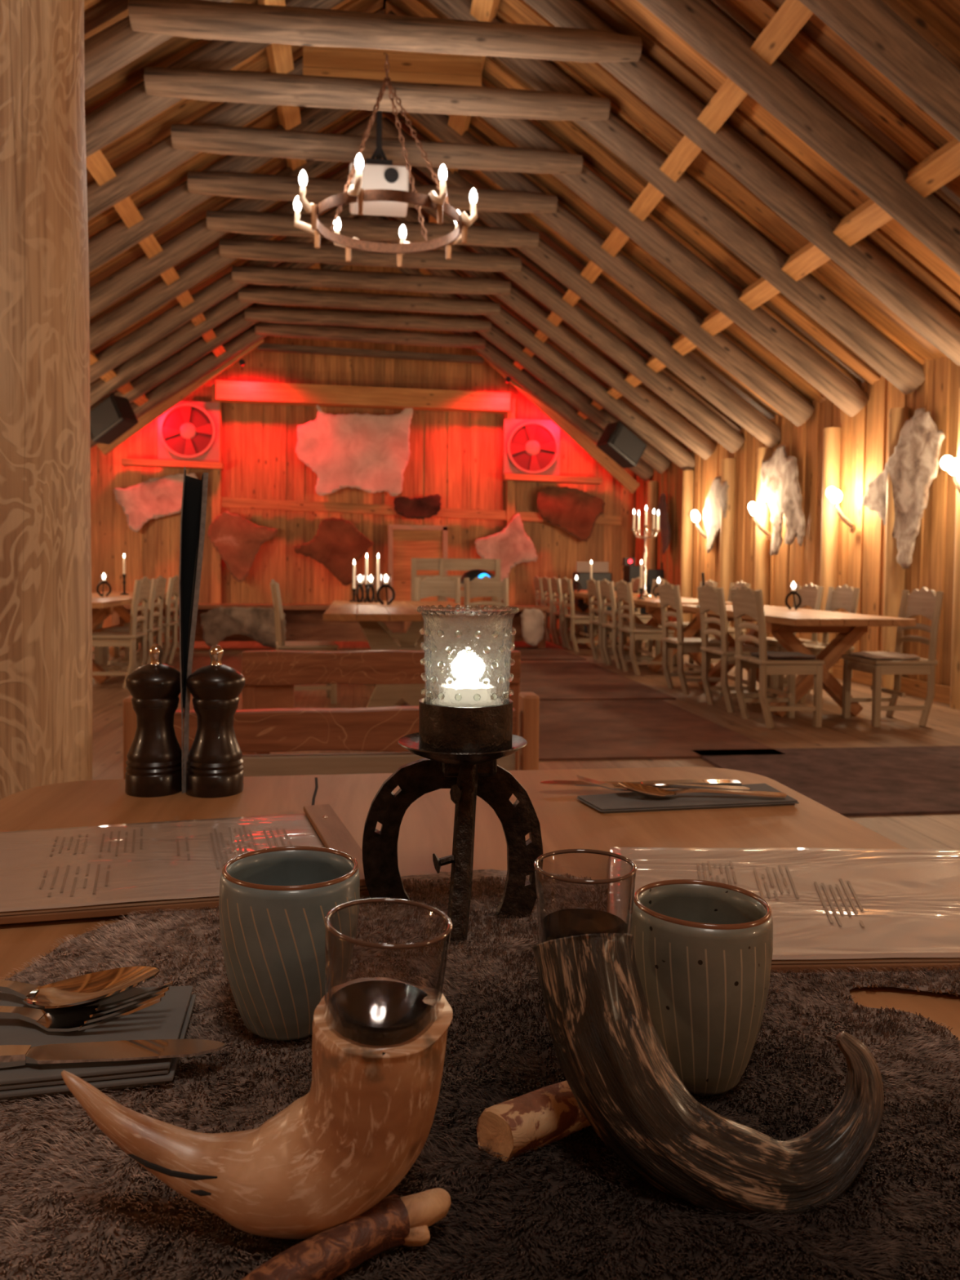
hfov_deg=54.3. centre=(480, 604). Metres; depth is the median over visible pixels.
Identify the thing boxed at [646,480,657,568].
trim
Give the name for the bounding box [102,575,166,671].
dining chair
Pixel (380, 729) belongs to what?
bench
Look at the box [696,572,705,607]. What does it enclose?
menu stand
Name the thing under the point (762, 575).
trim
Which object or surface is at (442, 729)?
candle holder
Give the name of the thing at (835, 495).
wall sconce
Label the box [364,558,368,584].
candle
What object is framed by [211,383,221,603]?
trim
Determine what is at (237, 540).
animal hide
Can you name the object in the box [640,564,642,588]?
candle
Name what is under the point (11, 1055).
table knife
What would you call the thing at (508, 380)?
spotlight
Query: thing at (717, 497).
fur hide
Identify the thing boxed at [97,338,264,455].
trim
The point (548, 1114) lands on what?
stick
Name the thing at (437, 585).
dining chair
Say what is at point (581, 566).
board
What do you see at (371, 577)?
glass
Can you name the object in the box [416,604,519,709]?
glass
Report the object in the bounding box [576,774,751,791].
fork
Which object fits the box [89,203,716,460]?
roof truss
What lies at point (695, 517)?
wall sconce
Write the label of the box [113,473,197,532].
animal hide
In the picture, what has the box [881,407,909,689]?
trim
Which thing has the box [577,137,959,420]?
roof beam
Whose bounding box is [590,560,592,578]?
candlestick
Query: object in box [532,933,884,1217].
drinking horn
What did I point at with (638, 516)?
candle
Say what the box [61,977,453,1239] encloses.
drinking horn
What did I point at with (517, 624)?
table
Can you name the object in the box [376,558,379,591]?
candle
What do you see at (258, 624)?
draped hide
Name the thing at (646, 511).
candle
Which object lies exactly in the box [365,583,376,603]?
candle holder
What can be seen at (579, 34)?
roof truss
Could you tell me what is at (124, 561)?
candle
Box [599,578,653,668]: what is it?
dining chair
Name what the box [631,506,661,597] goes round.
candelabrum
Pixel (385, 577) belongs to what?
glass
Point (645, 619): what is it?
dining chair
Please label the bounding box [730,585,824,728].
dining chair
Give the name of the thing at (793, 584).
glass
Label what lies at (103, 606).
trestle table
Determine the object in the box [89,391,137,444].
loudspeaker
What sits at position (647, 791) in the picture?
spoon bowl
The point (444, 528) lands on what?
trim
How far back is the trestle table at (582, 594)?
12.57 m
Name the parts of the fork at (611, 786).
handle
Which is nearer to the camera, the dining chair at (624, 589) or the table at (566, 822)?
the table at (566, 822)
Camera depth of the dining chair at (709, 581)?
10.60 m
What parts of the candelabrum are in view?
arm, stem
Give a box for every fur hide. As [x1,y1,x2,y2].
[0,869,959,1279]
[474,513,537,599]
[537,486,605,542]
[702,475,728,553]
[760,444,805,555]
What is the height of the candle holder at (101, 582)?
0.153 m
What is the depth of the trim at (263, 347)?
15.30 m
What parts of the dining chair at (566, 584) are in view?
crest rail, leg, leg, seat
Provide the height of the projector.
0.960 m
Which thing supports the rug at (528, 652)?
on the floor
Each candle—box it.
[123,558,125,573]
[352,564,355,588]
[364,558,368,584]
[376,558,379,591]
[632,509,635,528]
[637,510,639,529]
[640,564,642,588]
[644,506,647,524]
[652,509,654,528]
[657,510,659,529]
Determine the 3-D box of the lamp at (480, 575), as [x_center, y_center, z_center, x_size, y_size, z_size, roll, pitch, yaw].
[0.042,-0.260,10.114,0.146,0.150,0.143,0,2,-7]
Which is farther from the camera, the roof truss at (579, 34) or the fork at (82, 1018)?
the roof truss at (579, 34)
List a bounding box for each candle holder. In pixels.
[96,581,111,596]
[355,583,365,603]
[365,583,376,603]
[376,583,395,605]
[418,697,512,753]
[572,581,581,592]
[652,584,659,597]
[784,591,801,609]
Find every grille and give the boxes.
[89,397,119,437]
[612,425,645,463]
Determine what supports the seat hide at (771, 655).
on the dining chair at (745, 601)
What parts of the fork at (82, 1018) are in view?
handle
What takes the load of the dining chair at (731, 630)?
on the floor
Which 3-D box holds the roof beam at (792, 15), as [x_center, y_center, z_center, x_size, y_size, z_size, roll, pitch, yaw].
[1.726,-3.539,6.588,0.214,0.204,19.300,0,2,-7]
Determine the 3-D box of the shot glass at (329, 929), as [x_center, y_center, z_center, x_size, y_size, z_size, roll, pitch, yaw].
[-0.039,0.162,0.400,0.054,0.059,0.054,0,2,-7]
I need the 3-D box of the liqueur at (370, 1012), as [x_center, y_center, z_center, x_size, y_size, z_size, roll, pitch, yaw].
[-0.042,0.178,0.400,0.046,0.018,0.046,0,2,-7]
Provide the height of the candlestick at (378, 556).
0.451 m
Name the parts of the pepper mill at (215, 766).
knob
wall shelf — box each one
[120,457,224,470]
[502,473,601,484]
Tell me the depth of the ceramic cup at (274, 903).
0.56 m
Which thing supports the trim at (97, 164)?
attached to the wall
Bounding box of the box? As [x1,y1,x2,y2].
[622,557,635,565]
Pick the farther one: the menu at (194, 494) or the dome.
the dome
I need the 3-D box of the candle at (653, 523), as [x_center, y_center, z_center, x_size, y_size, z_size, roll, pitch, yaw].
[1.996,-0.983,10.750,0.026,0.233,0.026,0,2,-7]
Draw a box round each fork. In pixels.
[0,981,173,1031]
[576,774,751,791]
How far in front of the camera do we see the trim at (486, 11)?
7.47 m
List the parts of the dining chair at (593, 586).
leg, crest rail, leg, seat, leg, leg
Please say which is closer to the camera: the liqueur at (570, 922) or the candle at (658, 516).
the liqueur at (570, 922)
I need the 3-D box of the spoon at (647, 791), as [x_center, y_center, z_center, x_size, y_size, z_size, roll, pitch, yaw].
[0.281,0.237,1.193,0.213,0.019,0.044,0,2,-4]
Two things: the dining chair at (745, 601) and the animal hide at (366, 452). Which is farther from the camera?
the animal hide at (366, 452)
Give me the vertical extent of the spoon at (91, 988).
0.024 m
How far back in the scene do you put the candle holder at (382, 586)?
7.84 m
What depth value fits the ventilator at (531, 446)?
15.96 m
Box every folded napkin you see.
[0,985,195,1101]
[576,782,799,813]
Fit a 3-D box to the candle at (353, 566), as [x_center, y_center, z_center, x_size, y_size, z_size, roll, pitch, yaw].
[-1.159,-0.254,8.619,0.026,0.220,0.025,0,2,-7]
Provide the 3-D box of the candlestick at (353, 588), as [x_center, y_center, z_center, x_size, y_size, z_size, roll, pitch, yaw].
[-1.160,-0.219,8.621,0.090,0.391,0.089,0,2,-7]
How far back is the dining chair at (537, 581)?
14.18 m
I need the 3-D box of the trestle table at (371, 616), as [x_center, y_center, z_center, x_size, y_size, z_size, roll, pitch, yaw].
[-0.674,0.392,7.723,1.127,0.750,2.550,0,2,-7]
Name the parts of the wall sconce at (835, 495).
bulb, bulb, antler arm, wall plate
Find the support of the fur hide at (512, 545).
hanging from the wall at (457, 456)
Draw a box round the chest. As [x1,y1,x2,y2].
[573,572,611,636]
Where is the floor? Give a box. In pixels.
[92,633,959,848]
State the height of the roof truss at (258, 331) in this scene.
3.523 m
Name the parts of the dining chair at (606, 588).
leg, crest rail, leg, seat, leg, leg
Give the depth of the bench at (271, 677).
3.27 m
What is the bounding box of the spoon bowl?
[617,782,677,798]
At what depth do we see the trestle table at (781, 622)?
6.90 m
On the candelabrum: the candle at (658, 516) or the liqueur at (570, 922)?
the candle at (658, 516)
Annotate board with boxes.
[576,561,608,572]
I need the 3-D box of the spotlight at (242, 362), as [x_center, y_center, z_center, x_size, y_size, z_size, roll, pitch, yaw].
[-3.713,-3.771,14.620,0.090,0.088,0.100,0,2,-7]
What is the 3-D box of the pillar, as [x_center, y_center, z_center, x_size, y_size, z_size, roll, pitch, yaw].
[-0.912,-1.323,1.647,0.414,4.640,0.412,0,2,-7]
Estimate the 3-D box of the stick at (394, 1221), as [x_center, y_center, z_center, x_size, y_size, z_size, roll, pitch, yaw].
[-0.055,0.264,0.381,0.096,0.022,0.022,-1,3,-37]
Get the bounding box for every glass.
[324,897,452,1029]
[357,575,364,583]
[366,574,375,583]
[381,573,391,584]
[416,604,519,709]
[533,848,636,943]
[791,581,798,591]
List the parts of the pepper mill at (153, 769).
knob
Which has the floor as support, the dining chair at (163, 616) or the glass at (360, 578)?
the dining chair at (163, 616)
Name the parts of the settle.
post, post, post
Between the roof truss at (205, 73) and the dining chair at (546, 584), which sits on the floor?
the dining chair at (546, 584)
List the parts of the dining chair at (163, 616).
seat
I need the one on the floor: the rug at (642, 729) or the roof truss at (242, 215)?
the rug at (642, 729)
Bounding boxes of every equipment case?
[623,564,639,582]
[642,568,663,586]
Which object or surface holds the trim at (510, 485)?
attached to the wall at (457, 456)
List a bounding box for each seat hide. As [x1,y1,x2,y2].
[750,651,816,659]
[849,651,919,658]
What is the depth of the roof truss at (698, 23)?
6.02 m
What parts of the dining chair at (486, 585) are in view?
leg, crest rail, leg, leg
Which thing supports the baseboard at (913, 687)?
attached to the wall at (864, 435)
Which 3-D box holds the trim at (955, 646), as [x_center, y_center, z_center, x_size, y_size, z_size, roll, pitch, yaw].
[3.827,-0.435,7.364,0.176,2.520,0.174,0,2,-7]
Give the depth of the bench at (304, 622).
12.31 m
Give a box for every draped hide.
[200,606,286,648]
[520,608,544,646]
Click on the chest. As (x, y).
(584, 576)
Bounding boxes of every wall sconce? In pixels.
[691,510,706,541]
[747,502,772,540]
[826,486,856,533]
[940,455,959,494]
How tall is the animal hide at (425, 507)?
0.439 m
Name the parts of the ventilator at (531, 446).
blade, blade, blade, blade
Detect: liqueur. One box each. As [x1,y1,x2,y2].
[329,980,434,1045]
[542,908,626,941]
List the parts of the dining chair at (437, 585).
leg, crest rail, leg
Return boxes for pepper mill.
[124,644,185,797]
[186,644,244,798]
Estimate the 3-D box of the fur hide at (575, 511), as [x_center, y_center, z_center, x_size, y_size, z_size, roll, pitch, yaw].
[1.568,-1.551,16.086,1.203,0.947,0.068,0,2,-9]
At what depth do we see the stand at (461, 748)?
0.78 m
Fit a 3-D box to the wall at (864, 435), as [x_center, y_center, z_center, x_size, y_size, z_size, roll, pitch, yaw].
[3.968,-0.636,7.040,0.046,2.950,19.399,0,2,-7]
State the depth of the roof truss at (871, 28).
5.14 m
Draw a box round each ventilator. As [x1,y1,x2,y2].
[157,400,219,462]
[502,418,559,475]
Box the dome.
[460,568,494,583]
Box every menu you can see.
[0,804,369,924]
[178,466,208,793]
[607,847,959,973]
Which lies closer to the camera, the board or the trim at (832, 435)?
the trim at (832, 435)
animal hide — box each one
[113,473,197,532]
[207,511,277,582]
[293,517,373,586]
[295,404,413,496]
[393,493,441,519]
[861,408,945,568]
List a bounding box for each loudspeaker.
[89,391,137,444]
[595,420,646,468]
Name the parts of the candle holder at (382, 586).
rod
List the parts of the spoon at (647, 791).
handle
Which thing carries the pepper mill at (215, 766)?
on the table at (566, 822)
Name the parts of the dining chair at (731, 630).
leg, seat, leg, crest rail, leg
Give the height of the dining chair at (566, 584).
0.974 m
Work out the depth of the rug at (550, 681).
8.64 m
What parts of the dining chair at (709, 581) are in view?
leg, seat, crest rail, leg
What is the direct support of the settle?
on the rug at (528, 652)
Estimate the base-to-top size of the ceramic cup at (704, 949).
0.100 m
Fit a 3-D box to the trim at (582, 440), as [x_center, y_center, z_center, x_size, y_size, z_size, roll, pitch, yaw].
[1.351,-3.043,15.539,2.718,2.351,0.040,0,2,-7]
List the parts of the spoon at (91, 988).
handle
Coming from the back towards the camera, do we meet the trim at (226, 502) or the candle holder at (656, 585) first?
the trim at (226, 502)
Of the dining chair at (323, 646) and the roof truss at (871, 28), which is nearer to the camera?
the roof truss at (871, 28)
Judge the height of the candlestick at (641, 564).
0.431 m
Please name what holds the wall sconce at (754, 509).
attached to the wall at (864, 435)
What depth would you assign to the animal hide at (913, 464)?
8.01 m
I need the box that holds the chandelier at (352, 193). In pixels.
[293,53,477,267]
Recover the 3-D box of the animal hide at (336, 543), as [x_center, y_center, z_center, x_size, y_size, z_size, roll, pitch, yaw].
[-2.438,-0.880,15.617,1.324,1.139,0.051,0,2,-9]
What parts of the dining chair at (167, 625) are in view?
leg, leg, seat, leg, leg, crest rail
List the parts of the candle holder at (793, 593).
rod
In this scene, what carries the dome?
on the serving table at (439, 597)
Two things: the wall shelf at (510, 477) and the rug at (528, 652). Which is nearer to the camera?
the rug at (528, 652)
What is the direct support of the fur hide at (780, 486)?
attached to the wall at (864, 435)
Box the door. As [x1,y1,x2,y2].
[392,529,442,600]
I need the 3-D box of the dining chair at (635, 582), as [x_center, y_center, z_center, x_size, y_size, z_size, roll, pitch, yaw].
[2.063,0.089,13.585,0.507,0.974,0.470,0,2,-7]
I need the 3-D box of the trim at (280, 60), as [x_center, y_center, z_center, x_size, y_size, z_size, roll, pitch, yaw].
[-1.471,-4.598,6.137,0.214,0.203,19.300,0,2,-7]
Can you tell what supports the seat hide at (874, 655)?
on the dining chair at (927, 603)
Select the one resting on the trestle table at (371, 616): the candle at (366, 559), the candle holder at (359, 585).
the candle holder at (359, 585)
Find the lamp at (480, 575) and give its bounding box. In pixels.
[478,573,489,577]
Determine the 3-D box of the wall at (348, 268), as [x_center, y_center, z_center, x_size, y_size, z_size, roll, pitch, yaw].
[-1.538,-4.715,13.999,3.960,1.322,0.037,0,2,-7]
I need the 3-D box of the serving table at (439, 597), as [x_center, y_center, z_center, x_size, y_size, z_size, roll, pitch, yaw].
[-0.124,0.223,10.284,0.700,0.901,0.450,0,2,-7]
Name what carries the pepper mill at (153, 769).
on the table at (566, 822)
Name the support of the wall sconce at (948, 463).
attached to the wall at (864, 435)
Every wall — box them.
[90,325,636,628]
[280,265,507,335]
[635,355,959,686]
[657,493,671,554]
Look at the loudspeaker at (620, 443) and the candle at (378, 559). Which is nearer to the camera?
the candle at (378, 559)
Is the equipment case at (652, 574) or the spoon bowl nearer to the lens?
the spoon bowl
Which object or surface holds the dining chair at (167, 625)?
on the floor
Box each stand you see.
[362,697,543,944]
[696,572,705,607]
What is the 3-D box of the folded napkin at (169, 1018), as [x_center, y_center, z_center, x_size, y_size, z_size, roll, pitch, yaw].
[-0.263,0.259,0.555,0.174,0.012,0.118,0,2,-7]
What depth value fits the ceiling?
7.78 m
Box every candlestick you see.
[120,554,128,595]
[349,560,357,601]
[362,553,368,601]
[373,553,380,601]
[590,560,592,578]
[636,560,644,599]
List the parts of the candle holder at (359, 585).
rod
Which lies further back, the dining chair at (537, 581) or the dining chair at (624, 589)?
the dining chair at (537, 581)
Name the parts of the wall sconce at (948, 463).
bulb, bulb, antler arm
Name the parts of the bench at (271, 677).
post, leg, panel, rail, post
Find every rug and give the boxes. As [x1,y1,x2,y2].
[404,699,783,760]
[514,641,586,660]
[520,662,675,700]
[693,746,959,816]
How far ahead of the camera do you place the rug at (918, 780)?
4.90 m
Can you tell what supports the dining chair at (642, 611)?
on the floor
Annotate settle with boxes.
[410,558,501,646]
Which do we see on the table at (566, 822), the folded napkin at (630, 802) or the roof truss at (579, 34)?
the folded napkin at (630, 802)
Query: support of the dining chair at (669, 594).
on the floor
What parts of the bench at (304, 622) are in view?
leg, seat, leg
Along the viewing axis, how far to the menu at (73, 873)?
0.89 m
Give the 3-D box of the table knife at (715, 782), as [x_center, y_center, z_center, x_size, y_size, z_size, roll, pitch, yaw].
[0.214,0.238,1.241,0.272,0.008,0.026,0,2,-6]
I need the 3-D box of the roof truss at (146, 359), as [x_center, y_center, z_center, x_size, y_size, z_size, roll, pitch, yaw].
[-1.429,-3.721,13.008,9.377,3.555,0.426,0,2,-7]
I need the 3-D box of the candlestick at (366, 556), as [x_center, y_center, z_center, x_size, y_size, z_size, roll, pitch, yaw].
[-1.045,-0.248,8.634,0.090,0.451,0.089,0,2,-7]
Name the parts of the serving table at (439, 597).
leg, leg, leg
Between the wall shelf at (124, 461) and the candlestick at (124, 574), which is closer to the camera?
the candlestick at (124, 574)
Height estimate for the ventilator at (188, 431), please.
0.980 m
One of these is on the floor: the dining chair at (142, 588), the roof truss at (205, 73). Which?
the dining chair at (142, 588)
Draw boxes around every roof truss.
[84,0,924,395]
[84,0,959,365]
[86,9,869,417]
[88,106,814,426]
[88,113,781,448]
[89,162,745,453]
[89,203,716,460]
[89,214,694,470]
[89,240,671,474]
[90,321,653,481]
[636,0,959,275]
[799,0,959,142]
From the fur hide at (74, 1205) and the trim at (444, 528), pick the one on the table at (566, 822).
the fur hide at (74, 1205)
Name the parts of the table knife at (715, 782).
blade, handle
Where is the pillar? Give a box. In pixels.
[0,0,93,799]
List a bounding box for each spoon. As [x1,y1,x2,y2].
[0,965,159,1009]
[617,782,786,798]
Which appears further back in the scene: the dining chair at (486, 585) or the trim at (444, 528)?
the trim at (444, 528)
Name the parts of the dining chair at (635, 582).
leg, crest rail, leg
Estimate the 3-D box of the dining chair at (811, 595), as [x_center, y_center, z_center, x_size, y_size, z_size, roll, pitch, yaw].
[2.729,0.295,8.382,0.507,0.974,0.470,0,2,-7]
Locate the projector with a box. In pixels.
[349,111,408,217]
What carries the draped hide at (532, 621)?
hanging from the table at (517, 624)
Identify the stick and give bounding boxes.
[240,1187,451,1279]
[476,1080,591,1162]
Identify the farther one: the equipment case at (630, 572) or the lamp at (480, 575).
the equipment case at (630, 572)
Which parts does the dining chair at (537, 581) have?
leg, crest rail, leg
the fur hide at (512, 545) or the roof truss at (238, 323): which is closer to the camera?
the roof truss at (238, 323)
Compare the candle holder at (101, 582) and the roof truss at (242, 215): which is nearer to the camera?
the candle holder at (101, 582)
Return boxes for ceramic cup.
[218,845,359,1040]
[631,879,773,1094]
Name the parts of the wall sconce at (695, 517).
bulb, antler arm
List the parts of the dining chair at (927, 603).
leg, leg, seat, leg, crest rail, leg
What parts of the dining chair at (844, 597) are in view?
leg, leg, seat, leg, crest rail, leg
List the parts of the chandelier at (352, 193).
bulb, bulb, antler arm, antler arm, bulb, antler arm, antler arm, bulb, chain, chain, chain, bulb, antler arm, chain, chain, antler arm, bulb, antler arm, antler arm, bulb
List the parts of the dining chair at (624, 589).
leg, crest rail, leg, seat, leg, leg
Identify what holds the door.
in the wall at (457, 456)
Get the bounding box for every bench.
[111,603,410,648]
[123,691,539,778]
[241,649,520,770]
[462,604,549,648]
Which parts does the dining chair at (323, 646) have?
crest rail, leg, leg, seat, leg, leg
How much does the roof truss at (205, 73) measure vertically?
3.461 m
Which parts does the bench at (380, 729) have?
post, rail, rail, post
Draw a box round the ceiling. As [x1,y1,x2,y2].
[84,0,959,456]
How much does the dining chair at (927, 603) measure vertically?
0.974 m
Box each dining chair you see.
[92,576,151,688]
[92,621,103,665]
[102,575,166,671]
[123,574,178,666]
[152,615,179,657]
[270,579,337,704]
[414,575,460,645]
[463,575,515,650]
[533,575,570,639]
[541,576,581,643]
[550,576,589,647]
[560,577,598,652]
[586,577,637,663]
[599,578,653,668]
[607,577,643,644]
[615,579,674,675]
[623,577,666,650]
[657,582,729,695]
[673,579,717,665]
[688,580,751,673]
[697,583,778,712]
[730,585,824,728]
[747,582,823,693]
[776,584,860,704]
[841,586,943,727]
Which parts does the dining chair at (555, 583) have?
crest rail, leg, leg, seat, leg, leg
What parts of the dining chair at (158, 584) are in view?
leg, leg, seat, leg, crest rail, leg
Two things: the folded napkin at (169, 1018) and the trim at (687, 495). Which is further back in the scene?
the trim at (687, 495)
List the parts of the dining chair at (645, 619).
seat, leg, crest rail, leg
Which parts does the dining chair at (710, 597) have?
leg, crest rail, leg, seat, leg, leg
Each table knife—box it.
[0,1038,225,1067]
[539,779,742,788]
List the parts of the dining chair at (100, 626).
leg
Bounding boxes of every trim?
[84,125,234,371]
[89,351,148,406]
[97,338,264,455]
[209,496,622,525]
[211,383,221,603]
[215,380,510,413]
[257,0,320,269]
[257,342,484,364]
[387,524,448,600]
[418,0,499,275]
[480,355,639,493]
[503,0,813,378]
[506,398,515,605]
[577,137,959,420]
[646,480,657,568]
[680,470,693,622]
[719,457,735,626]
[753,447,772,637]
[818,426,841,675]
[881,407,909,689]
[949,387,959,709]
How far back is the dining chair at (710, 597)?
7.18 m
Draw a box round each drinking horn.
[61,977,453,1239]
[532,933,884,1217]
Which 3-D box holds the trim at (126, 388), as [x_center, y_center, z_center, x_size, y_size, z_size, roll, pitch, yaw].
[-4.117,-2.810,5.869,0.214,0.203,19.300,0,2,-7]
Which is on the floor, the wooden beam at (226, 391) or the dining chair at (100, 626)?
the dining chair at (100, 626)
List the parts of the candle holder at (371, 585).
rod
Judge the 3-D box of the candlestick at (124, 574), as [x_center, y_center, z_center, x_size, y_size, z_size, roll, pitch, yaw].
[-3.799,-0.323,9.994,0.090,0.441,0.089,0,2,-7]
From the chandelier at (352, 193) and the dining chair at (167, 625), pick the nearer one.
the chandelier at (352, 193)
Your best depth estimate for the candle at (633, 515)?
10.83 m
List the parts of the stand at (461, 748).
rod, dish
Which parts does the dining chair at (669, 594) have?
leg, crest rail, leg, seat, leg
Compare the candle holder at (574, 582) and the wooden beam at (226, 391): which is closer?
the candle holder at (574, 582)
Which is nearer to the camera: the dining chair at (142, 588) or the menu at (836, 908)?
the menu at (836, 908)
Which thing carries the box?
on the equipment case at (630, 572)
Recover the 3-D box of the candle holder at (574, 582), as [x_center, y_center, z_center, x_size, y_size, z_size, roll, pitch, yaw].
[1.326,-0.241,12.873,0.123,0.153,0.092,2,2,28]
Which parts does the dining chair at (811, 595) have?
leg, seat, leg, crest rail, leg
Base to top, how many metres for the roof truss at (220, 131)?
3.451 m
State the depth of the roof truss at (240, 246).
11.06 m
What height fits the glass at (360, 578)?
0.085 m
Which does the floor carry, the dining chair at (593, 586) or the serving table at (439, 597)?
the dining chair at (593, 586)
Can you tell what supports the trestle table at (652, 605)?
on the floor
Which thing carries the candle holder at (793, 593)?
on the trestle table at (781, 622)
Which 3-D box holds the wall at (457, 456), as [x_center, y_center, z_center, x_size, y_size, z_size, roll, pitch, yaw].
[-1.795,-2.651,15.916,9.357,6.180,0.046,0,2,-7]
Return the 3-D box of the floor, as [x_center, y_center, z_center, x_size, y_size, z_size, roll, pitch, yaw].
[-0.610,0.837,6.463,9.538,0.040,19.500,0,2,-7]
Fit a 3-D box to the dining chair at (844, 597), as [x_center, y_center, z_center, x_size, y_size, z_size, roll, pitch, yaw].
[2.805,0.319,7.787,0.507,0.974,0.470,0,2,-7]
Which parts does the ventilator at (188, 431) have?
blade, blade, blade, blade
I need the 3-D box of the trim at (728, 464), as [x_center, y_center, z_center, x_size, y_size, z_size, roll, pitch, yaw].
[3.211,-0.626,12.190,0.172,2.520,0.172,0,2,-7]
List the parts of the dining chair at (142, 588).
leg, seat, leg, crest rail, leg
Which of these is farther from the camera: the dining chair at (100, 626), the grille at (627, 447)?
the grille at (627, 447)
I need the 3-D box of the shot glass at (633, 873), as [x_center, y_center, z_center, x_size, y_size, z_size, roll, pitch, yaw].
[0.054,0.158,0.480,0.052,0.050,0.052,0,2,-7]
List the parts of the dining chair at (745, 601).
leg, crest rail, leg, seat, leg, leg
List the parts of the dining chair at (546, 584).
crest rail, leg, leg, seat, leg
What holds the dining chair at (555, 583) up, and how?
on the floor
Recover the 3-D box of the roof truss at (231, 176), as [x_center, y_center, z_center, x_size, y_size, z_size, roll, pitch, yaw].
[-1.002,-3.645,9.332,9.285,3.437,0.431,0,2,-7]
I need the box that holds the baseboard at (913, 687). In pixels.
[694,636,950,704]
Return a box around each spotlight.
[239,359,245,366]
[504,376,511,382]
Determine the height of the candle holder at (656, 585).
0.153 m
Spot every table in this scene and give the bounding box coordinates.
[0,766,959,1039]
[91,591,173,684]
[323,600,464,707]
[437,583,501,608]
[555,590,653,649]
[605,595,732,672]
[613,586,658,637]
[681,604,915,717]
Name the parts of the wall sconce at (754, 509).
bulb, bulb, antler arm, wall plate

